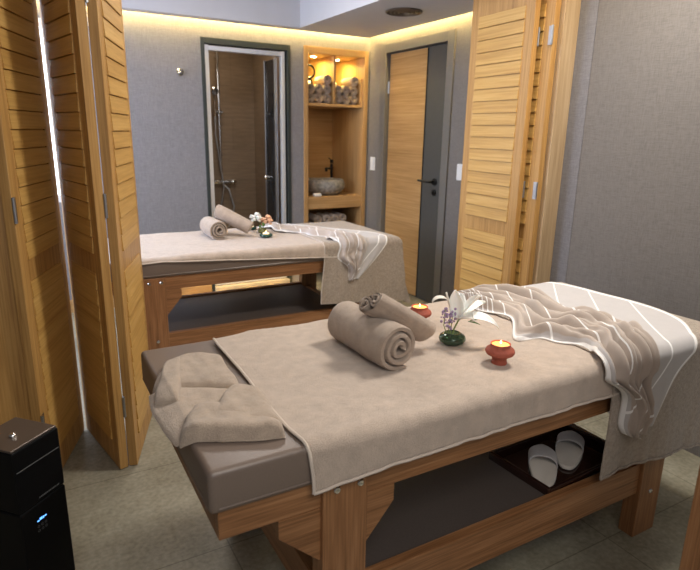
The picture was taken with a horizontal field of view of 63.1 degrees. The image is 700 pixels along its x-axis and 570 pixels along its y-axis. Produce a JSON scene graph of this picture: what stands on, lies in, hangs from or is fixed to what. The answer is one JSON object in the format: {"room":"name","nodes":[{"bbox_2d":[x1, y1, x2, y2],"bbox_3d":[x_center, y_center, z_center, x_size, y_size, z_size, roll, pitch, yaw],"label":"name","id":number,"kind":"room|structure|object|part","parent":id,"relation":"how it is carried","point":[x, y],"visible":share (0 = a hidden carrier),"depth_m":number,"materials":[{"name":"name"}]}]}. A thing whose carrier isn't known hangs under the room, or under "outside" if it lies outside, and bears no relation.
{"room":"spa","nodes":[
{"label":"spa","id":0,"kind":"room"},
{"bbox_2d":[36,1,370,299],"bbox_3d":[-1.625,-1.135,4.420,4.245,2.620,0.120,-7,17,-29],"label":"wall","id":1,"kind":"structure","parent":0,"point":[167,116],"depth_m":4.49,"materials":[{"name":"grey paint"}]},
{"bbox_2d":[38,18,60,201],"bbox_3d":[-2.499,-1.180,3.885,1.320,1.250,0.100,-7,17,-29],"label":"window","id":2,"kind":"structure","parent":1,"relation":"in","point":[39,19],"depth_m":4.07,"materials":[{"name":"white glass"}]},
{"bbox_2d":[70,285,211,312],"bbox_3d":[-1.676,0.105,4.657,1.107,0.100,0.014,-7,17,-29],"label":"baseboard","id":3,"kind":"structure","parent":1,"relation":"attached to","point":[206,288],"depth_m":4.84,"materials":[{"name":"brown wood"}]},
{"bbox_2d":[176,68,183,75],"bbox_3d":[-1.303,-1.631,4.362,0.052,0.052,0.079,-1,15,-9],"label":"wall hook","id":4,"kind":"object","parent":1,"relation":"attached to","point":[180,72],"visible":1,"depth_m":4.37,"materials":[{"name":"silver metal"}]},
{"bbox_2d":[200,36,291,291],"bbox_3d":[-0.918,-0.989,4.969,0.755,2.080,0.340,-7,17,-29],"label":"door","id":5,"kind":"structure","parent":1,"relation":"in","point":[207,44],"depth_m":4.90,"materials":[{"name":"metal"}]},
{"bbox_3d":[-0.709,-1.024,5.132,0.010,1.870,0.235,-7,17,-29],"label":"glass","id":6,"kind":"part","parent":5,"relation":"part of","materials":[{"name":"glass"}]},
{"bbox_2d":[209,51,280,228],"bbox_3d":[-1.137,-1.344,5.234,1.020,2.620,0.867,-7,17,-29],"label":"wall","id":7,"kind":"structure","parent":0,"point":[241,84],"depth_m":5.63,"materials":[{"name":"brown wood"}]},
{"bbox_2d":[210,51,235,227],"bbox_3d":[-1.171,-1.453,5.376,0.270,1.906,0.445,-7,17,-29],"label":"shower","id":8,"kind":"object","parent":7,"relation":"attached to","point":[214,91],"visible":0.68,"depth_m":5.46,"materials":[{"name":"silver metal"}]},
{"bbox_3d":[-1.189,-1.722,5.325,0.028,1.361,0.294,-7,17,-29],"label":"riser rail","id":9,"kind":"part","parent":8,"relation":"part of","materials":[{"name":"silver metal"}]},
{"bbox_2d":[36,0,473,37],"bbox_3d":[-0.055,-1.481,1.430,4.400,0.505,6.550,-7,17,-29],"label":"ceiling","id":10,"kind":"structure","parent":0,"point":[357,18],"depth_m":4.25,"materials":[{"name":"paint"}]},
{"bbox_2d":[385,7,422,16],"bbox_3d":[0.368,-1.866,3.899,0.256,0.014,0.256,-7,17,-29],"label":"ceiling vent","id":11,"kind":"object","parent":10,"relation":"in","point":[401,12],"visible":1,"depth_m":3.88,"materials":[{"name":"brown metal"}]},
{"bbox_2d":[63,272,699,569],"bbox_3d":[-0.335,0.800,2.470,4.400,0.060,7.500,-7,17,-29],"label":"floor","id":12,"kind":"structure","parent":0,"point":[149,514],"depth_m":2.06,"materials":[{"name":"tile"}]},
{"bbox_2d":[0,417,74,569],"bbox_3d":[-0.898,0.678,1.587,0.148,0.608,0.151,6,16,17],"label":"machine","id":13,"kind":"object","parent":12,"relation":"on","point":[35,533],"visible":1,"depth_m":1.52,"materials":[{"name":"black plastic"}]},
{"bbox_3d":[-0.893,0.397,1.512,0.142,0.006,0.145,6,16,17],"label":"plate","id":14,"kind":"part","parent":13,"relation":"part of","materials":[{"name":"brown metal"}]},
{"bbox_2d":[107,238,358,349],"bbox_3d":[-0.691,0.057,3.708,1.887,0.720,0.767,-7,17,-29],"label":"bed","id":15,"kind":"object","parent":12,"relation":"on","point":[173,318],"visible":0.26,"depth_m":3.39,"materials":[{"name":"brown wood"}]},
{"bbox_3d":[-1.062,0.258,3.131,0.120,0.618,0.058,-7,17,-29],"label":"leg","id":16,"kind":"part","parent":15,"relation":"part of","materials":[{"name":"brown wood"}]},
{"bbox_3d":[-0.684,-0.241,3.628,1.885,0.102,0.755,-7,17,-29],"label":"mattress","id":17,"kind":"part","parent":15,"relation":"part of","materials":[{"name":"beige fabric"}]},
{"bbox_3d":[-0.515,-0.075,3.358,1.845,0.073,0.030,-7,17,-29],"label":"rail","id":18,"kind":"part","parent":15,"relation":"part of","materials":[{"name":"brown wood"}]},
{"bbox_2d":[140,226,337,264],"bbox_3d":[-0.785,-0.243,3.563,1.194,0.102,0.796,-7,17,-29],"label":"towel","id":19,"kind":"object","parent":15,"relation":"on","point":[193,246],"visible":0.77,"depth_m":3.38,"materials":[{"name":"beige fabric"}]},
{"bbox_2d":[200,216,226,239],"bbox_3d":[-0.869,-0.362,3.616,0.115,0.123,0.273,-7,17,-29],"label":"roll","id":20,"kind":"object","parent":19,"relation":"on","point":[212,227],"visible":1,"depth_m":3.52,"materials":[{"name":"beige fabric"}]},
{"bbox_2d":[214,205,253,233],"bbox_3d":[-0.744,-0.421,3.646,0.253,0.182,0.085,2,15,5],"label":"roll","id":21,"kind":"object","parent":19,"relation":"on","point":[222,213],"visible":1,"depth_m":3.61,"materials":[{"name":"beige fabric"}]},
{"bbox_2d":[249,212,272,232],"bbox_3d":[-0.587,-0.415,3.783,0.157,0.136,0.090,1,15,1],"label":"flower arrangement","id":22,"kind":"object","parent":19,"relation":"on","point":[257,215],"visible":0.99,"depth_m":3.76,"materials":[{"name":"white plant"}]},
{"bbox_3d":[-0.585,-0.366,3.797,0.060,0.034,0.060,-7,17,-29],"label":"pot","id":23,"kind":"part","parent":22,"relation":"part of","materials":[{"name":"green ceramic"}]},
{"bbox_2d":[259,232,272,237],"bbox_3d":[-0.537,-0.328,3.645,0.084,0.042,0.084,-7,17,-29],"label":"candle holder","id":24,"kind":"object","parent":19,"relation":"on","point":[265,234],"visible":1,"depth_m":3.62,"materials":[{"name":"ceramic"}]},
{"bbox_3d":[-0.864,0.096,4.034,1.125,0.120,0.032,-7,17,-29],"label":"rail","id":25,"kind":"part","parent":15,"relation":"part of","materials":[{"name":"brown wood"}]},
{"bbox_3d":[-0.521,0.260,3.447,1.125,0.120,0.032,-7,17,-29],"label":"rail","id":26,"kind":"part","parent":15,"relation":"part of","materials":[{"name":"brown wood"}]},
{"bbox_2d":[168,284,336,331],"bbox_3d":[-0.692,0.145,3.732,1.119,0.028,0.663,-7,17,-29],"label":"shelf","id":27,"kind":"object","parent":15,"relation":"attached to","point":[201,310],"depth_m":3.72,"materials":[{"name":"brown wood"}]},
{"bbox_3d":[-0.319,-0.044,4.311,0.120,0.618,0.058,-7,17,-29],"label":"leg","id":28,"kind":"part","parent":15,"relation":"part of","materials":[{"name":"brown wood"}]},
{"bbox_3d":[-0.161,0.134,4.038,0.035,0.120,0.639,-7,17,-29],"label":"cross rail","id":29,"kind":"part","parent":15,"relation":"part of","materials":[{"name":"brown wood"}]},
{"bbox_2d":[299,221,409,304],"bbox_3d":[-0.091,-0.161,3.978,0.672,0.454,0.887,-7,17,-29],"label":"towel","id":30,"kind":"object","parent":15,"relation":"on","point":[385,275],"visible":0.51,"depth_m":3.69,"materials":[{"name":"fabric"}]},
{"bbox_2d":[258,222,387,280],"bbox_3d":[-0.190,-0.265,3.869,0.889,0.303,0.411,13,19,37],"label":"cover","id":31,"kind":"object","parent":30,"relation":"on","point":[358,250],"visible":0.99,"depth_m":3.62,"materials":[{"name":"beige fabric"}]},
{"bbox_2d":[303,45,368,225],"bbox_3d":[-0.283,-1.124,5.497,0.640,2.090,0.632,-7,17,-29],"label":"shelving unit","id":32,"kind":"object","parent":12,"relation":"on","point":[336,132],"visible":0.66,"depth_m":5.42,"materials":[{"name":"brown wood"}]},
{"bbox_2d":[308,93,314,102],"bbox_3d":[-0.393,-1.665,5.086,0.080,0.085,0.216,-7,17,-29],"label":"rolled towel","id":33,"kind":"object","parent":32,"relation":"on","point":[311,97],"visible":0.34,"depth_m":5.01,"materials":[{"name":"beige fabric"}]},
{"bbox_2d":[308,84,314,92],"bbox_3d":[-0.392,-1.742,5.066,0.081,0.086,0.220,-7,17,-29],"label":"rolled towel","id":34,"kind":"object","parent":33,"relation":"on","point":[311,88],"visible":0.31,"depth_m":4.99,"materials":[{"name":"beige fabric"}]},
{"bbox_2d":[308,64,314,83],"bbox_3d":[-0.362,-1.840,5.008,0.126,0.193,0.040,-7,17,-29],"label":"ornament","id":35,"kind":"object","parent":34,"relation":"on","point":[312,76],"visible":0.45,"depth_m":5.02,"materials":[{"name":"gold metal"}]},
{"bbox_2d":[312,94,322,102],"bbox_3d":[-0.323,-1.675,5.131,0.081,0.086,0.220,-7,17,-29],"label":"rolled towel","id":36,"kind":"object","parent":32,"relation":"on","point":[318,97],"visible":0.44,"depth_m":5.05,"materials":[{"name":"beige fabric"}]},
{"bbox_2d":[312,84,322,93],"bbox_3d":[-0.321,-1.753,5.110,0.080,0.085,0.216,-7,17,-29],"label":"rolled towel","id":37,"kind":"object","parent":36,"relation":"on","point":[318,88],"visible":0.59,"depth_m":5.03,"materials":[{"name":"beige fabric"}]},
{"bbox_2d":[321,94,330,103],"bbox_3d":[-0.253,-1.687,5.176,0.080,0.085,0.216,-7,17,-29],"label":"rolled towel","id":38,"kind":"object","parent":32,"relation":"on","point":[326,97],"visible":0.51,"depth_m":5.10,"materials":[{"name":"beige fabric"}]},
{"bbox_2d":[320,85,330,94],"bbox_3d":[-0.252,-1.763,5.156,0.081,0.086,0.220,-7,17,-29],"label":"rolled towel","id":39,"kind":"object","parent":38,"relation":"on","point":[326,88],"visible":0.55,"depth_m":5.08,"materials":[{"name":"beige fabric"}]},
{"bbox_2d":[314,75,330,84],"bbox_3d":[-0.246,-1.837,5.123,0.080,0.085,0.216,-7,17,-29],"label":"rolled towel","id":40,"kind":"object","parent":39,"relation":"on","point":[325,79],"visible":0.98,"depth_m":5.06,"materials":[{"name":"beige fabric"}]},
{"bbox_2d":[308,192,360,208],"bbox_3d":[-0.287,-0.843,5.569,0.560,0.110,0.600,-7,17,-29],"label":"countertop","id":41,"kind":"structure","parent":32,"relation":"on","point":[343,199],"depth_m":5.33,"materials":[{"name":"brown wood"}]},
{"bbox_2d":[313,193,321,196],"bbox_3d":[-0.303,-0.831,5.250,0.075,0.030,0.045,-7,17,-29],"label":"soap bar","id":42,"kind":"object","parent":41,"relation":"on","point":[314,194],"visible":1,"depth_m":5.23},
{"bbox_2d":[308,177,344,194],"bbox_3d":[-0.248,-0.949,5.471,0.405,0.146,0.401,-7,17,-29],"label":"stone basin","id":43,"kind":"object","parent":41,"relation":"in","point":[325,186],"visible":0.89,"depth_m":5.32,"materials":[{"name":"grey stone"}]},
{"bbox_2d":[325,158,332,177],"bbox_3d":[-0.201,-1.093,5.659,0.065,0.330,0.255,3,15,5],"label":"faucet","id":44,"kind":"object","parent":41,"relation":"on","point":[330,168],"visible":0.72,"depth_m":5.70,"materials":[{"name":"black metal"}]},
{"bbox_2d":[335,95,341,103],"bbox_3d":[-0.153,-1.696,5.217,0.080,0.085,0.216,-7,17,-29],"label":"rolled towel","id":45,"kind":"object","parent":32,"relation":"on","point":[338,99],"visible":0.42,"depth_m":5.14,"materials":[{"name":"beige fabric"}]},
{"bbox_2d":[336,85,341,94],"bbox_3d":[-0.152,-1.772,5.197,0.081,0.086,0.220,-7,17,-29],"label":"rolled towel","id":46,"kind":"object","parent":45,"relation":"on","point":[338,88],"visible":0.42,"depth_m":5.12,"materials":[{"name":"beige fabric"}]},
{"bbox_2d":[340,95,349,103],"bbox_3d":[-0.084,-1.706,5.263,0.081,0.086,0.220,-7,17,-29],"label":"rolled towel","id":47,"kind":"object","parent":32,"relation":"on","point":[345,99],"visible":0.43,"depth_m":5.18,"materials":[{"name":"beige fabric"}]},
{"bbox_2d":[340,86,349,95],"bbox_3d":[-0.082,-1.783,5.242,0.080,0.085,0.216,-7,17,-29],"label":"rolled towel","id":48,"kind":"object","parent":47,"relation":"on","point":[345,89],"visible":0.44,"depth_m":5.16,"materials":[{"name":"beige fabric"}]},
{"bbox_2d":[346,96,357,104],"bbox_3d":[-0.013,-1.717,5.308,0.080,0.085,0.216,-7,17,-29],"label":"rolled towel","id":49,"kind":"object","parent":32,"relation":"on","point":[353,99],"visible":0.4,"depth_m":5.23,"materials":[{"name":"beige fabric"}]},
{"bbox_2d":[347,87,357,95],"bbox_3d":[-0.012,-1.794,5.287,0.081,0.086,0.220,-7,17,-29],"label":"rolled towel","id":50,"kind":"object","parent":49,"relation":"on","point":[353,90],"visible":0.45,"depth_m":5.21,"materials":[{"name":"beige fabric"}]},
{"bbox_2d":[341,77,358,86],"bbox_3d":[-0.004,-1.868,5.256,0.080,0.085,0.216,-7,17,-29],"label":"rolled towel","id":51,"kind":"object","parent":50,"relation":"on","point":[352,81],"visible":0.94,"depth_m":5.20,"materials":[{"name":"beige fabric"}]},
{"bbox_3d":[-0.412,-0.468,5.409,0.080,0.085,0.216,-7,17,-29],"label":"rolled towel","id":52,"kind":"object","parent":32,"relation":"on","visible":0},
{"bbox_3d":[-0.375,-0.549,5.408,0.080,0.085,0.216,-7,17,-29],"label":"rolled towel","id":53,"kind":"object","parent":52,"relation":"on","visible":0},
{"bbox_2d":[308,213,321,222],"bbox_3d":[-0.345,-0.633,5.417,0.081,0.086,0.220,-7,17,-29],"label":"rolled towel","id":54,"kind":"object","parent":53,"relation":"on","point":[313,218],"visible":0.91,"depth_m":5.36,"materials":[{"name":"beige fabric"}]},
{"bbox_3d":[-0.341,-0.479,5.455,0.081,0.086,0.220,-7,17,-29],"label":"rolled towel","id":55,"kind":"object","parent":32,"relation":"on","visible":0},
{"bbox_3d":[-0.305,-0.560,5.454,0.081,0.086,0.220,-7,17,-29],"label":"rolled towel","id":56,"kind":"object","parent":55,"relation":"on","visible":0},
{"bbox_2d":[316,213,330,221],"bbox_3d":[-0.261,-0.641,5.449,0.080,0.085,0.216,-7,17,-29],"label":"rolled towel","id":57,"kind":"object","parent":56,"relation":"on","point":[325,218],"visible":0.69,"depth_m":5.37,"materials":[{"name":"beige fabric"}]},
{"bbox_3d":[-0.190,-0.496,5.531,0.081,0.086,0.220,-7,17,-29],"label":"rolled towel","id":58,"kind":"object","parent":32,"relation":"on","visible":0},
{"bbox_3d":[-0.154,-0.577,5.530,0.081,0.086,0.220,-7,17,-29],"label":"rolled towel","id":59,"kind":"object","parent":58,"relation":"on","visible":0},
{"bbox_2d":[323,212,338,221],"bbox_3d":[-0.190,-0.651,5.495,0.081,0.086,0.220,-7,17,-29],"label":"rolled towel","id":60,"kind":"object","parent":59,"relation":"on","point":[334,217],"visible":0.66,"depth_m":5.42,"materials":[{"name":"beige fabric"}]},
{"bbox_2d":[331,212,345,220],"bbox_3d":[-0.118,-0.662,5.541,0.080,0.085,0.216,-7,17,-29],"label":"rolled towel","id":61,"kind":"object","parent":59,"relation":"on","point":[342,217],"visible":0.61,"depth_m":5.46,"materials":[{"name":"beige fabric"}]},
{"bbox_2d":[141,340,664,569],"bbox_3d":[0.344,0.535,2.002,1.887,0.720,0.767,-7,17,-29],"label":"bed","id":62,"kind":"object","parent":12,"relation":"on","point":[454,508],"visible":0.44,"depth_m":1.59,"materials":[{"name":"brown wood"}]},
{"bbox_3d":[-0.442,0.422,1.511,0.030,0.073,0.667,-7,17,-29],"label":"rail","id":63,"kind":"part","parent":62,"relation":"part of","materials":[{"name":"brown wood"}]},
{"bbox_2d":[149,352,285,447],"bbox_3d":[-0.378,0.278,1.465,0.253,0.062,0.582,-8,18,-31],"label":"towel","id":64,"kind":"object","parent":62,"relation":"on","point":[196,397],"visible":1,"depth_m":1.38,"materials":[{"name":"beige fabric"}]},
{"bbox_3d":[0.350,0.236,1.922,1.885,0.102,0.755,-7,17,-29],"label":"mattress","id":65,"kind":"part","parent":62,"relation":"part of","materials":[{"name":"beige leather"}]},
{"bbox_3d":[-0.216,0.751,1.735,0.035,0.120,0.639,-7,17,-29],"label":"cross rail","id":66,"kind":"part","parent":62,"relation":"part of","materials":[{"name":"brown wood"}]},
{"bbox_3d":[-0.028,0.735,1.425,0.120,0.618,0.058,-7,17,-29],"label":"leg","id":67,"kind":"part","parent":62,"relation":"part of","materials":[{"name":"brown wood"}]},
{"bbox_3d":[0.519,0.402,1.652,1.845,0.073,0.030,-7,17,-29],"label":"rail","id":68,"kind":"part","parent":62,"relation":"part of","materials":[{"name":"brown wood"}]},
{"bbox_2d":[213,301,620,495],"bbox_3d":[0.242,0.249,1.853,1.216,0.132,0.798,-7,17,-29],"label":"towel","id":69,"kind":"object","parent":62,"relation":"on","point":[355,418],"visible":0.72,"depth_m":1.56,"materials":[{"name":"beige fabric"}]},
{"bbox_2d":[327,301,414,370],"bbox_3d":[0.057,0.151,1.740,0.131,0.141,0.317,-8,18,-32],"label":"roll","id":70,"kind":"object","parent":69,"relation":"on","point":[389,344],"visible":0.99,"depth_m":1.65,"materials":[{"name":"beige fabric"}]},
{"bbox_2d":[359,293,435,341],"bbox_3d":[0.147,0.099,1.731,0.255,0.193,0.089,-8,18,-32],"label":"roll","id":71,"kind":"object","parent":69,"relation":"on","point":[376,305],"visible":0.84,"depth_m":1.68,"materials":[{"name":"beige fabric"}]},
{"bbox_2d":[410,304,431,317],"bbox_3d":[0.248,0.101,2.036,0.087,0.073,0.087,-7,17,-29],"label":"candle holder","id":72,"kind":"object","parent":69,"relation":"on","point":[421,309],"visible":0.68,"depth_m":2.01,"materials":[{"name":"ceramic"}]},
{"bbox_2d":[432,290,499,345],"bbox_3d":[0.373,0.104,1.832,0.202,0.179,0.141,-7,17,-29],"label":"flower vase","id":73,"kind":"object","parent":69,"relation":"on","point":[460,308],"visible":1,"depth_m":1.82,"materials":[{"name":"green glass"}]},
{"bbox_3d":[0.328,0.128,1.840,0.052,0.104,0.006,1,15,0],"label":"stem","id":74,"kind":"part","parent":73,"relation":"part of","materials":[{"name":"purple plant"}]},
{"bbox_2d":[439,330,465,345],"bbox_3d":[0.332,0.170,1.851,0.088,0.038,0.088,-7,17,-29],"label":"bowl","id":75,"kind":"object","parent":73,"relation":"on","point":[447,337],"depth_m":1.82,"materials":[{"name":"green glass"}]},
{"bbox_2d":[485,340,514,365],"bbox_3d":[0.445,0.198,1.690,0.087,0.073,0.087,-7,17,-29],"label":"candle holder","id":76,"kind":"object","parent":69,"relation":"on","point":[500,351],"visible":1,"depth_m":1.67,"materials":[{"name":"ceramic"}]},
{"bbox_2d":[365,443,599,567],"bbox_3d":[0.343,0.622,2.026,1.119,0.028,0.663,-7,17,-29],"label":"shelf","id":77,"kind":"object","parent":62,"relation":"attached to","point":[426,509],"depth_m":1.76,"materials":[{"name":"brown wood"}]},
{"bbox_3d":[0.513,0.737,1.741,1.125,0.120,0.032,-7,17,-29],"label":"rail","id":78,"kind":"part","parent":62,"relation":"part of","materials":[{"name":"brown wood"}]},
{"bbox_2d":[489,424,604,494],"bbox_3d":[0.734,0.602,2.014,0.420,0.030,0.256,-8,18,-31],"label":"serving tray","id":79,"kind":"object","parent":62,"relation":"on","point":[513,458],"visible":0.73,"depth_m":2.00,"materials":[{"name":"brown wood"}]},
{"bbox_2d":[528,444,557,486],"bbox_3d":[0.659,0.605,1.942,0.096,0.046,0.256,5,16,16],"label":"slipper","id":80,"kind":"object","parent":79,"relation":"on","point":[542,460],"visible":0.94,"depth_m":1.94,"materials":[{"name":"white fabric"}]},
{"bbox_2d":[555,431,584,469],"bbox_3d":[0.788,0.580,2.046,0.096,0.046,0.256,8,16,23],"label":"slipper","id":81,"kind":"object","parent":79,"relation":"on","point":[569,449],"visible":1,"depth_m":2.04,"materials":[{"name":"white fabric"}]},
{"bbox_3d":[0.873,0.612,2.333,0.035,0.120,0.639,-7,17,-29],"label":"cross rail","id":82,"kind":"part","parent":62,"relation":"part of","materials":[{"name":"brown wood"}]},
{"bbox_2d":[495,282,699,480],"bbox_3d":[0.917,0.323,2.277,0.770,0.469,0.891,-7,17,-29],"label":"towel","id":83,"kind":"object","parent":62,"relation":"on","point":[676,427],"visible":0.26,"depth_m":1.91,"materials":[{"name":"fabric"}]},
{"bbox_2d":[457,282,697,438],"bbox_3d":[0.839,0.202,2.163,0.780,0.330,0.885,-7,17,-29],"label":"cover","id":84,"kind":"object","parent":83,"relation":"on","point":[642,349],"visible":0.94,"depth_m":1.90,"materials":[{"name":"beige fabric"}]},
{"bbox_3d":[1.057,0.596,2.021,0.120,0.618,0.058,-7,17,-29],"label":"leg","id":85,"kind":"part","parent":62,"relation":"part of","materials":[{"name":"brown wood"}]},
{"bbox_2d":[679,466,699,569],"bbox_3d":[0.836,-0.183,1.044,0.145,2.620,0.100,-7,17,-29],"label":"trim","id":86,"kind":"structure","parent":12,"relation":"on","point":[690,558],"depth_m":1.23,"materials":[{"name":"brown wood"}]},
{"bbox_2d":[366,12,472,300],"bbox_3d":[0.781,-1.084,4.402,0.120,2.620,2.533,-7,17,-29],"label":"wall","id":87,"kind":"structure","parent":0,"point":[462,23],"depth_m":4.43,"materials":[{"name":"grey paint"}]},
{"bbox_2d":[370,157,374,169],"bbox_3d":[0.208,-1.128,5.298,0.012,0.120,0.080,-7,17,-29],"label":"light switch","id":88,"kind":"object","parent":87,"relation":"attached to","point":[372,159],"visible":1,"depth_m":5.29,"materials":[{"name":"white plastic"}]},
{"bbox_2d":[376,28,456,302],"bbox_3d":[0.531,-0.944,4.817,0.151,2.125,0.991,-7,17,-29],"label":"door","id":89,"kind":"structure","parent":87,"relation":"in","point":[417,73],"depth_m":4.75,"materials":[{"name":"grey paint"}]},
{"bbox_3d":[0.465,-0.942,4.946,0.006,2.028,0.530,-7,17,-29],"label":"veneer panel","id":90,"kind":"part","parent":89,"relation":"part of","materials":[{"name":"brown wood"}]},
{"bbox_3d":[0.622,-0.836,4.604,0.081,0.056,0.158,-7,17,-29],"label":"handle","id":91,"kind":"part","parent":89,"relation":"part of","materials":[{"name":"black metal"}]},
{"bbox_2d":[456,164,461,180],"bbox_3d":[0.821,-0.840,4.248,0.012,0.120,0.080,-7,17,-29],"label":"light switch","id":92,"kind":"object","parent":87,"relation":"attached to","point":[459,166],"visible":0.66,"depth_m":4.25,"materials":[{"name":"white plastic"}]},
{"bbox_2d":[550,0,598,282],"bbox_3d":[1.323,-0.739,3.155,0.445,2.620,0.254,-7,17,-29],"label":"wall pier","id":93,"kind":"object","parent":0,"point":[586,28],"visible":0.17,"depth_m":2.96,"materials":[{"name":"grey paint"}]},
{"bbox_2d":[565,0,699,456],"bbox_3d":[2.138,-0.264,1.439,0.120,2.620,3.644,-7,17,-29],"label":"wall","id":94,"kind":"structure","parent":0,"point":[635,235],"depth_m":2.65,"materials":[{"name":"grey paint"}]},
{"bbox_2d":[514,0,561,285],"bbox_3d":[0.911,-0.548,3.255,0.054,2.176,0.494,-5,16,-23],"label":"door leaf","id":95,"kind":"structure","parent":94,"relation":"in","point":[550,10],"depth_m":3.00,"materials":[{"name":"brown wood"}]},
{"bbox_3d":[0.898,0.047,3.418,0.047,0.720,0.355,-6,16,-24],"label":"louvre panel","id":96,"kind":"part","parent":95,"relation":"part of","materials":[{"name":"brown wood"}]},
{"bbox_3d":[0.906,-0.340,3.314,0.034,0.080,0.343,-6,16,-24],"label":"rail","id":97,"kind":"part","parent":95,"relation":"part of","materials":[{"name":"brown wood"}]},
{"bbox_3d":[0.917,-0.917,3.159,0.047,1.115,0.355,-6,16,-24],"label":"louvre panel","id":98,"kind":"part","parent":95,"relation":"part of","materials":[{"name":"brown wood"}]},
{"bbox_2d":[532,0,580,283],"bbox_3d":[1.069,-0.520,3.091,0.108,2.220,0.085,-7,17,-29],"label":"trim","id":99,"kind":"structure","parent":94,"relation":"attached to","point":[570,9],"depth_m":2.98,"materials":[{"name":"brown wood"}]},
{"bbox_3d":[-0.336,-1.626,2.054,3.540,0.400,0.140,-7,17,-29],"label":"wall header","id":100,"kind":"structure","parent":0,"visible":0},
{"bbox_2d":[39,0,127,468],"bbox_3d":[-1.072,-0.325,2.279,0.051,2.176,0.450,-12,20,-40],"label":"door leaf","id":101,"kind":"structure","parent":100,"relation":"in","point":[63,22],"depth_m":2.23,"materials":[{"name":"brown wood"}]},
{"bbox_3d":[-1.068,-0.693,2.182,0.047,1.115,0.312,-12,20,-40],"label":"louvre panel","id":102,"kind":"part","parent":101,"relation":"part of","materials":[{"name":"brown wood"}]},
{"bbox_3d":[-1.079,-0.116,2.337,0.034,0.080,0.300,-12,20,-40],"label":"rail","id":103,"kind":"part","parent":101,"relation":"part of","materials":[{"name":"brown wood"}]},
{"bbox_3d":[-1.086,0.270,2.440,0.047,0.720,0.312,-12,20,-40],"label":"louvre panel","id":104,"kind":"part","parent":101,"relation":"part of","materials":[{"name":"brown wood"}]},
{"bbox_3d":[-1.094,0.672,2.548,0.034,0.111,0.300,-12,20,-40],"label":"rail","id":105,"kind":"part","parent":101,"relation":"part of","materials":[{"name":"brown wood"}]},
{"bbox_2d":[87,0,151,464],"bbox_3d":[-0.949,-0.348,2.372,0.050,2.176,0.501,-2,15,-11],"label":"door leaf","id":106,"kind":"structure","parent":100,"relation":"in","point":[105,17],"depth_m":2.28,"materials":[{"name":"brown wood"}]},
{"bbox_3d":[-0.941,-0.716,2.277,0.047,1.115,0.363,-2,15,-11],"label":"louvre panel","id":107,"kind":"part","parent":106,"relation":"part of","materials":[{"name":"brown wood"}]},
{"bbox_3d":[-0.952,-0.139,2.431,0.034,0.080,0.351,-2,15,-11],"label":"rail","id":108,"kind":"part","parent":106,"relation":"part of","materials":[{"name":"brown wood"}]},
{"bbox_3d":[-0.959,0.247,2.535,0.047,0.720,0.363,-2,15,-11],"label":"louvre panel","id":109,"kind":"part","parent":106,"relation":"part of","materials":[{"name":"brown wood"}]},
{"bbox_3d":[-0.967,0.649,2.642,0.034,0.111,0.351,-2,15,-11],"label":"rail","id":110,"kind":"part","parent":106,"relation":"part of","materials":[{"name":"brown wood"}]},
{"bbox_2d":[454,0,540,290],"bbox_3d":[0.816,-0.565,3.310,0.050,2.176,0.510,-6,17,-26],"label":"door leaf","id":111,"kind":"structure","parent":100,"relation":"in","point":[505,34],"depth_m":3.20,"materials":[{"name":"brown wood"}]},
{"bbox_3d":[0.802,0.030,3.471,0.047,0.720,0.372,-6,17,-26],"label":"louvre panel","id":112,"kind":"part","parent":111,"relation":"part of","materials":[{"name":"brown wood"}]},
{"bbox_3d":[0.809,-0.356,3.368,0.034,0.080,0.360,-6,17,-26],"label":"rail","id":113,"kind":"part","parent":111,"relation":"part of","materials":[{"name":"brown wood"}]},
{"bbox_3d":[0.820,-0.933,3.213,0.047,1.115,0.372,-6,17,-26],"label":"louvre panel","id":114,"kind":"part","parent":111,"relation":"part of","materials":[{"name":"brown wood"}]},
{"bbox_3d":[0.832,-1.544,3.049,0.034,0.150,0.360,-6,17,-26],"label":"rail","id":115,"kind":"part","parent":111,"relation":"part of","materials":[{"name":"brown wood"}]},
{"bbox_3d":[-1.993,-0.370,1.538,0.680,2.620,0.090,-7,17,-29],"label":"wall partition","id":116,"kind":"structure","parent":0,"visible":0},
{"bbox_2d":[0,194,31,424],"bbox_3d":[-1.450,-0.241,1.869,0.552,2.220,0.048,-7,17,-29],"label":"trim","id":117,"kind":"structure","parent":116,"relation":"attached to","point":[14,397],"depth_m":2.10,"materials":[{"name":"brown wood"}]},
{"bbox_2d":[0,0,83,467],"bbox_3d":[-1.214,-0.303,2.188,0.051,2.176,0.482,-1,15,-9],"label":"door leaf","id":118,"kind":"structure","parent":116,"relation":"in","point":[28,184],"depth_m":2.15,"materials":[{"name":"brown wood"}]},
{"bbox_3d":[-1.209,-0.672,2.092,0.047,1.115,0.344,-1,15,-9],"label":"louvre panel","id":119,"kind":"part","parent":118,"relation":"part of","materials":[{"name":"brown wood"}]},
{"bbox_3d":[-1.220,-0.095,2.247,0.034,0.080,0.332,-1,15,-9],"label":"rail","id":120,"kind":"part","parent":118,"relation":"part of","materials":[{"name":"brown wood"}]},
{"bbox_3d":[-1.227,0.292,2.351,0.047,0.720,0.344,-1,15,-9],"label":"louvre panel","id":121,"kind":"part","parent":118,"relation":"part of","materials":[{"name":"brown wood"}]},
{"bbox_3d":[-1.235,0.693,2.458,0.034,0.111,0.332,-1,15,-9],"label":"rail","id":122,"kind":"part","parent":118,"relation":"part of","materials":[{"name":"brown wood"}]}
]}

